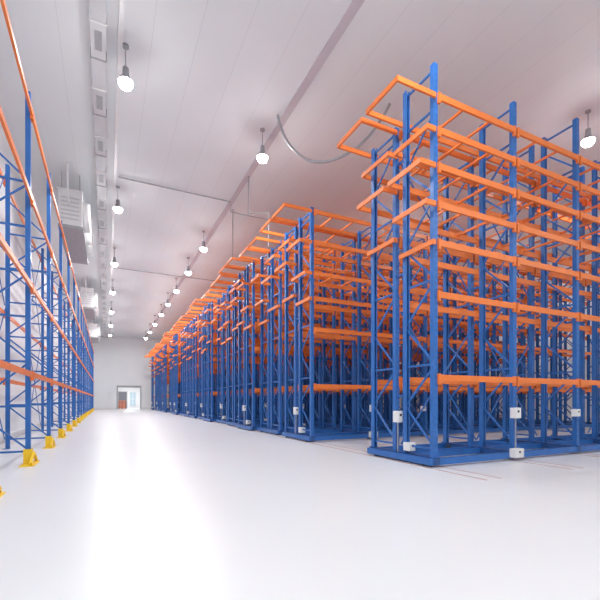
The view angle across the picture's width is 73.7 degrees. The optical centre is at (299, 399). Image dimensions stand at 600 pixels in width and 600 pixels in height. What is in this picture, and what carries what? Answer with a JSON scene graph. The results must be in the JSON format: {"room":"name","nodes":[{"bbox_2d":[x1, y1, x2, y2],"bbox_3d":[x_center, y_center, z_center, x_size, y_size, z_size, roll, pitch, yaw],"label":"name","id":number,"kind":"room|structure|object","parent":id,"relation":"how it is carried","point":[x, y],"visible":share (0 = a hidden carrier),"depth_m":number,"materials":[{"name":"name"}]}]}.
{"room":"warehouse","nodes":[
{"label":"warehouse","id":0,"kind":"room"},
{"bbox_2d":[0,122,80,435],"bbox_3d":[-16.850,-4.250,26.837,0.300,11.500,77.000,0,0,-26],"label":"wall","id":1,"kind":"structure","parent":0,"point":[17,243],"depth_m":17.16,"materials":[{"name":"white paint"}]},
{"bbox_2d":[0,408,82,443],"bbox_3d":[-16.688,1.375,26.916,0.060,0.250,77.000,0,0,-26],"label":"baseboard","id":2,"kind":"structure","parent":1,"relation":"attached to","point":[19,432],"depth_m":17.05,"materials":[{"name":"white concrete"}]},
{"bbox_2d":[82,337,168,407],"bbox_3d":[-19.050,-4.250,68.726,32.900,11.500,0.300,0,0,-26],"label":"wall","id":3,"kind":"structure","parent":0,"point":[117,362],"depth_m":63.83,"materials":[{"name":"white paint"}]},
{"bbox_2d":[88,335,161,340],"bbox_3d":[-18.952,-9.875,68.523,32.300,0.250,0.150,0,0,-26],"label":"trim","id":4,"kind":"structure","parent":3,"relation":"attached to","point":[88,335],"depth_m":64.46,"materials":[{"name":"white metal"}]},
{"bbox_2d":[117,386,140,408],"bbox_3d":[-27.518,-0.400,64.416,3.660,3.800,0.055,0,0,-26],"label":"door frame","id":5,"kind":"structure","parent":3,"relation":"in","point":[117,386],"depth_m":64.45,"materials":[{"name":"metal"}]},
{"bbox_2d":[94,407,168,409],"bbox_3d":[-18.972,1.375,68.564,32.300,0.250,0.060,0,0,-26],"label":"baseboard","id":6,"kind":"structure","parent":3,"relation":"attached to","point":[167,407],"depth_m":62.96,"materials":[{"name":"white ceramic"}]},
{"bbox_2d":[118,388,139,407],"bbox_3d":[-29.121,-0.900,68.065,9.600,4.800,7.300,0,0,-26],"label":"wall","id":7,"kind":"structure","parent":0,"point":[137,390],"depth_m":71.48,"materials":[{"name":"white paint"}]},
{"bbox_2d":[118,391,126,408],"bbox_3d":[-31.311,0.000,70.632,1.500,3.000,0.110,0,0,-26],"label":"door","id":8,"kind":"structure","parent":7,"relation":"in","point":[122,396],"depth_m":70.58,"materials":[{"name":"metal"}]},
{"bbox_2d":[129,392,135,406],"bbox_3d":[-29.822,-0.150,71.343,1.200,2.700,0.150,0,0,-26],"label":"window","id":9,"kind":"structure","parent":7,"relation":"in","point":[132,395],"depth_m":71.28,"materials":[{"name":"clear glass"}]},
{"bbox_2d":[0,0,599,339],"bbox_3d":[-2.184,-10.150,33.950,32.900,0.300,77.600,0,0,-26],"label":"ceiling","id":10,"kind":"structure","parent":0,"point":[206,75],"depth_m":13.72,"materials":[{"name":"white paint"}]},
{"bbox_2d":[57,162,92,264],"bbox_3d":[-10.834,-8.735,19.416,1.250,2.510,5.665,0,0,-26],"label":"air cooling unit","id":11,"kind":"object","parent":10,"relation":"hanging from","point":[75,215],"visible":1,"depth_m":17.76,"materials":[{"name":"white metal"}]},
{"bbox_2d":[80,275,97,319],"bbox_3d":[-18.252,-8.735,34.712,1.250,2.510,5.665,0,0,-26],"label":"air cooling unit","id":12,"kind":"object","parent":10,"relation":"hanging from","point":[89,299],"visible":0.99,"depth_m":32.82,"materials":[{"name":"white metal"}]},
{"bbox_2d":[88,320,100,342],"bbox_3d":[-25.671,-8.735,50.008,1.250,2.510,5.665,0,0,-26],"label":"air cooling unit","id":13,"kind":"object","parent":10,"relation":"hanging from","point":[94,329],"visible":0.98,"depth_m":48.09,"materials":[{"name":"white metal"}]},
{"bbox_2d":[89,0,106,337],"bbox_3d":[-14.015,-9.848,28.462,0.420,0.295,76.450,0,0,-26],"label":"air duct","id":14,"kind":"object","parent":10,"relation":"hanging from","point":[97,8],"visible":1,"depth_m":13.62,"materials":[{"name":"white metal"}]},
{"bbox_2d":[111,248,117,266],"bbox_3d":[-12.205,-9.383,26.311,0.420,1.225,0.420,0,0,-26],"label":"lamp","id":15,"kind":"object","parent":10,"relation":"hanging from","point":[114,263],"visible":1,"depth_m":26.23,"materials":[{"name":"metal"}]},
{"bbox_2d":[108,0,124,336],"bbox_3d":[-13.422,-9.960,28.500,0.120,0.080,77.000,0,0,-26],"label":"trim","id":16,"kind":"structure","parent":10,"relation":"attached to","point":[121,2],"depth_m":13.95,"materials":[{"name":"white metal"}]},
{"bbox_2d":[113,186,122,212],"bbox_3d":[-8.540,-9.383,18.753,0.420,1.225,0.420,0,0,-26],"label":"lamp","id":17,"kind":"object","parent":10,"relation":"hanging from","point":[117,208],"visible":1,"depth_m":18.67,"materials":[{"name":"glass"}]},
{"bbox_2d":[118,43,133,90],"bbox_3d":[-4.918,-9.383,11.285,0.420,1.225,0.420,0,0,-26],"label":"lamp","id":18,"kind":"object","parent":10,"relation":"hanging from","point":[125,82],"visible":1,"depth_m":11.21,"materials":[{"name":"glass"}]},
{"bbox_2d":[113,267,214,280],"bbox_3d":[-7.877,-9.900,32.856,13.500,0.060,0.060,0,0,-26],"label":"conduit pipe","id":19,"kind":"object","parent":10,"relation":"attached to","point":[113,267],"visible":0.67,"depth_m":31.48,"materials":[{"name":"metal"}]},
{"bbox_2d":[174,278,178,292],"bbox_3d":[-10.158,-9.383,32.861,0.420,1.225,0.420,0,0,-26],"label":"lamp","id":20,"kind":"object","parent":10,"relation":"hanging from","point":[176,290],"visible":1,"depth_m":32.78,"materials":[{"name":"metal"}]},
{"bbox_2d":[185,257,190,274],"bbox_3d":[-7.846,-9.383,28.092,0.420,1.225,0.420,0,0,-26],"label":"lamp","id":21,"kind":"object","parent":10,"relation":"hanging from","point":[188,272],"visible":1,"depth_m":28.01,"materials":[{"name":"metal"}]},
{"bbox_2d":[200,231,206,251],"bbox_3d":[-5.707,-9.383,23.683,0.420,1.225,0.420,0,0,-26],"label":"lamp","id":22,"kind":"object","parent":10,"relation":"hanging from","point":[203,248],"visible":1,"depth_m":23.60,"materials":[{"name":"glass"}]},
{"bbox_2d":[232,209,251,272],"bbox_3d":[-3.033,-8.370,21.091,1.120,3.140,0.070,0,0,-26],"label":"conduit pipe","id":23,"kind":"object","parent":10,"relation":"attached to","point":[232,209],"visible":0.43,"depth_m":20.83,"materials":[{"name":"metal"}]},
{"bbox_2d":[146,0,364,336],"bbox_3d":[-8.640,-9.975,30.819,0.250,0.050,77.000,0,0,-26],"label":"trim","id":24,"kind":"structure","parent":10,"relation":"attached to","point":[355,5],"depth_m":13.30,"materials":[{"name":"grey metal"}]},
{"bbox_2d":[118,176,308,245],"bbox_3d":[-3.770,-8.418,19.844,9.535,3.035,0.070,0,0,-26],"label":"conduit pipe","id":25,"kind":"object","parent":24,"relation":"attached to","point":[119,176],"visible":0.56,"depth_m":19.12,"materials":[{"name":"metal"}]},
{"bbox_2d":[248,176,268,246],"bbox_3d":[-1.843,-8.370,17.778,0.961,3.140,0.066,0,0,1],"label":"conduit pipe","id":26,"kind":"object","parent":10,"relation":"attached to","point":[248,176],"visible":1,"depth_m":17.75,"materials":[{"name":"metal"}]},
{"bbox_2d":[257,128,267,162],"bbox_3d":[-1.387,-9.383,14.776,0.420,1.225,0.420,0,0,-26],"label":"lamp","id":27,"kind":"object","parent":10,"relation":"hanging from","point":[262,157],"visible":1,"depth_m":14.69,"materials":[{"name":"glass"}]},
{"bbox_2d":[277,103,390,163],"bbox_3d":[1.111,-8.995,13.603,3.912,1.969,0.318,0,0,7],"label":"power cable","id":28,"kind":"object","parent":10,"relation":"hanging from","point":[389,104],"visible":0.93,"depth_m":13.51,"materials":[{"name":"metal"}]},
{"bbox_2d":[581,109,595,147],"bbox_3d":[9.962,-9.383,13.834,0.420,1.225,0.420,0,0,-26],"label":"lamp","id":29,"kind":"object","parent":10,"relation":"hanging from","point":[588,140],"visible":1,"depth_m":13.76,"materials":[{"name":"glass"}]},
{"bbox_2d":[0,408,599,599],"bbox_3d":[-4.082,1.650,37.864,32.900,0.300,86.300,0,0,-26],"label":"floor","id":30,"kind":"structure","parent":0,"point":[133,503],"depth_m":5.06,"materials":[{"name":"white concrete"}]},
{"bbox_2d":[0,0,94,497],"bbox_3d":[-16.641,-2.850,29.384,1.380,8.700,60.900,0,0,-26],"label":"rack","id":31,"kind":"object","parent":30,"relation":"on","point":[29,455],"visible":0.99,"depth_m":12.55,"materials":[{"name":"blue metal"}]},
{"bbox_2d":[118,401,125,408],"bbox_3d":[-29.992,0.800,67.476,1.120,1.400,1.000,0,0,-26],"label":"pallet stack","id":32,"kind":"object","parent":30,"relation":"on","point":[122,405],"visible":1,"depth_m":67.24,"materials":[{"name":"wood"}]},
{"bbox_2d":[144,355,168,409],"bbox_3d":[-14.787,-2.675,65.379,19.790,8.350,2.604,0,0,-26],"label":"rack","id":33,"kind":"object","parent":30,"relation":"on","point":[152,366],"visible":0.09,"depth_m":61.37,"materials":[{"name":"blue metal"}]},
{"bbox_2d":[147,354,168,409],"bbox_3d":[-13.394,-2.675,63.078,19.790,8.350,2.460,0,0,-26],"label":"rack","id":34,"kind":"object","parent":30,"relation":"on","point":[148,354],"visible":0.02,"depth_m":60.19,"materials":[{"name":"blue metal"}]},
{"bbox_2d":[148,351,178,409],"bbox_3d":[-12.252,-2.675,60.495,19.790,8.350,2.604,0,0,-26],"label":"rack","id":35,"kind":"object","parent":30,"relation":"on","point":[150,352],"visible":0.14,"depth_m":56.48,"materials":[{"name":"blue metal"}]},
{"bbox_2d":[151,348,251,410],"bbox_3d":[-10.931,-2.675,57.771,19.790,8.350,2.460,0,0,-26],"label":"rack","id":36,"kind":"object","parent":30,"relation":"on","point":[156,350],"visible":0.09,"depth_m":54.04,"materials":[{"name":"blue metal"}]},
{"bbox_2d":[161,337,242,412],"bbox_3d":[-5.933,-2.675,47.580,19.790,8.350,2.460,0,0,-26],"label":"rack","id":37,"kind":"object","parent":30,"relation":"on","point":[163,338],"visible":0.06,"depth_m":44.72,"materials":[{"name":"blue metal"}]},
{"bbox_2d":[154,343,251,411],"bbox_3d":[-8.621,-2.675,52.779,19.790,8.350,2.460,0,0,-26],"label":"rack","id":38,"kind":"object","parent":30,"relation":"on","point":[164,346],"visible":0.1,"depth_m":49.00,"materials":[{"name":"blue metal"}]},
{"bbox_2d":[154,346,251,410],"bbox_3d":[-9.610,-2.675,55.275,19.790,8.350,2.604,0,0,-26],"label":"rack","id":39,"kind":"object","parent":30,"relation":"on","point":[155,347],"visible":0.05,"depth_m":52.44,"materials":[{"name":"blue metal"}]},
{"bbox_2d":[160,340,251,412],"bbox_3d":[-6.967,-2.675,50.055,19.790,8.350,2.604,0,0,-26],"label":"rack","id":40,"kind":"object","parent":30,"relation":"on","point":[167,341],"visible":0.02,"depth_m":46.48,"materials":[{"name":"blue metal"}]},
{"bbox_2d":[163,332,251,414],"bbox_3d":[-4.881,-2.675,44.954,19.790,8.350,2.604,0,0,-26],"label":"rack","id":41,"kind":"object","parent":30,"relation":"on","point":[176,374],"visible":0.12,"depth_m":40.98,"materials":[{"name":"blue metal"}]},
{"bbox_2d":[169,327,306,414],"bbox_3d":[-3.335,-2.675,42.339,19.790,8.350,2.460,0,0,-26],"label":"rack","id":42,"kind":"object","parent":30,"relation":"on","point":[182,353],"visible":0.14,"depth_m":38.61,"materials":[{"name":"blue metal"}]},
{"bbox_2d":[173,322,306,416],"bbox_3d":[-2.194,-2.675,39.756,19.790,8.350,2.604,0,0,-26],"label":"rack","id":43,"kind":"object","parent":30,"relation":"on","point":[186,343],"visible":0.16,"depth_m":36.12,"materials":[{"name":"blue metal"}]},
{"bbox_2d":[177,315,377,417],"bbox_3d":[-1.025,-2.675,37.346,19.790,8.350,2.460,0,0,-26],"label":"rack","id":44,"kind":"object","parent":30,"relation":"on","point":[193,347],"visible":0.13,"depth_m":33.61,"materials":[{"name":"blue metal"}]},
{"bbox_2d":[185,308,401,418],"bbox_3d":[0.449,-2.675,34.536,19.790,8.350,2.604,0,0,-26],"label":"rack","id":45,"kind":"object","parent":30,"relation":"on","point":[201,314],"visible":0.11,"depth_m":31.30,"materials":[{"name":"blue metal"}]},
{"bbox_2d":[189,299,418,421],"bbox_3d":[1.438,-2.675,32.039,19.790,8.350,2.460,0,0,-26],"label":"rack","id":46,"kind":"object","parent":30,"relation":"on","point":[207,323],"visible":0.12,"depth_m":28.32,"materials":[{"name":"blue metal"}]},
{"bbox_2d":[201,289,440,423],"bbox_3d":[2.939,-2.675,29.631,19.790,8.350,2.604,0,0,-26],"label":"rack","id":47,"kind":"object","parent":30,"relation":"on","point":[220,407],"visible":0.17,"depth_m":26.61,"materials":[{"name":"blue metal"}]},
{"bbox_2d":[210,274,478,425],"bbox_3d":[4.126,-2.675,26.841,19.790,8.350,2.460,0,0,-26],"label":"rack","id":48,"kind":"object","parent":30,"relation":"on","point":[233,291],"visible":0.21,"depth_m":23.95,"materials":[{"name":"blue metal"}]},
{"bbox_2d":[219,257,508,430],"bbox_3d":[5.177,-2.675,24.215,19.790,8.350,2.604,0,0,-26],"label":"rack","id":49,"kind":"object","parent":30,"relation":"on","point":[248,348],"visible":0.24,"depth_m":21.38,"materials":[{"name":"blue metal"}]},
{"bbox_2d":[160,411,597,479],"bbox_3d":[-2.015,1.508,40.534,18.990,0.024,64.300,0,0,-26],"label":"rails","id":50,"kind":"object","parent":30,"relation":"on","point":[160,411],"visible":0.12,"depth_m":10.41,"materials":[{"name":"metal"}]},
{"bbox_2d":[239,236,551,434],"bbox_3d":[6.571,-2.675,21.914,19.790,8.350,2.460,0,0,-26],"label":"rack","id":51,"kind":"object","parent":30,"relation":"on","point":[322,315],"visible":0.33,"depth_m":19.01,"materials":[{"name":"blue metal"}]},
{"bbox_2d":[260,202,591,441],"bbox_3d":[7.865,-2.675,19.016,19.790,8.350,2.604,0,0,-26],"label":"rack","id":52,"kind":"object","parent":30,"relation":"on","point":[354,335],"visible":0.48,"depth_m":16.49,"materials":[{"name":"blue metal"}]},
{"bbox_2d":[337,62,599,465],"bbox_3d":[10.440,-3.200,13.708,19.790,9.400,2.604,0,0,-26],"label":"rack","id":53,"kind":"object","parent":30,"relation":"on","point":[431,454],"visible":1,"depth_m":10.86,"materials":[{"name":"blue metal"}]},
{"bbox_2d":[377,250,591,421],"bbox_3d":[12.482,-4.250,41.063,0.300,11.500,77.000,0,0,-26],"label":"wall","id":54,"kind":"structure","parent":0,"point":[588,257],"depth_m":28.24,"materials":[{"name":"white paint"}]}
]}

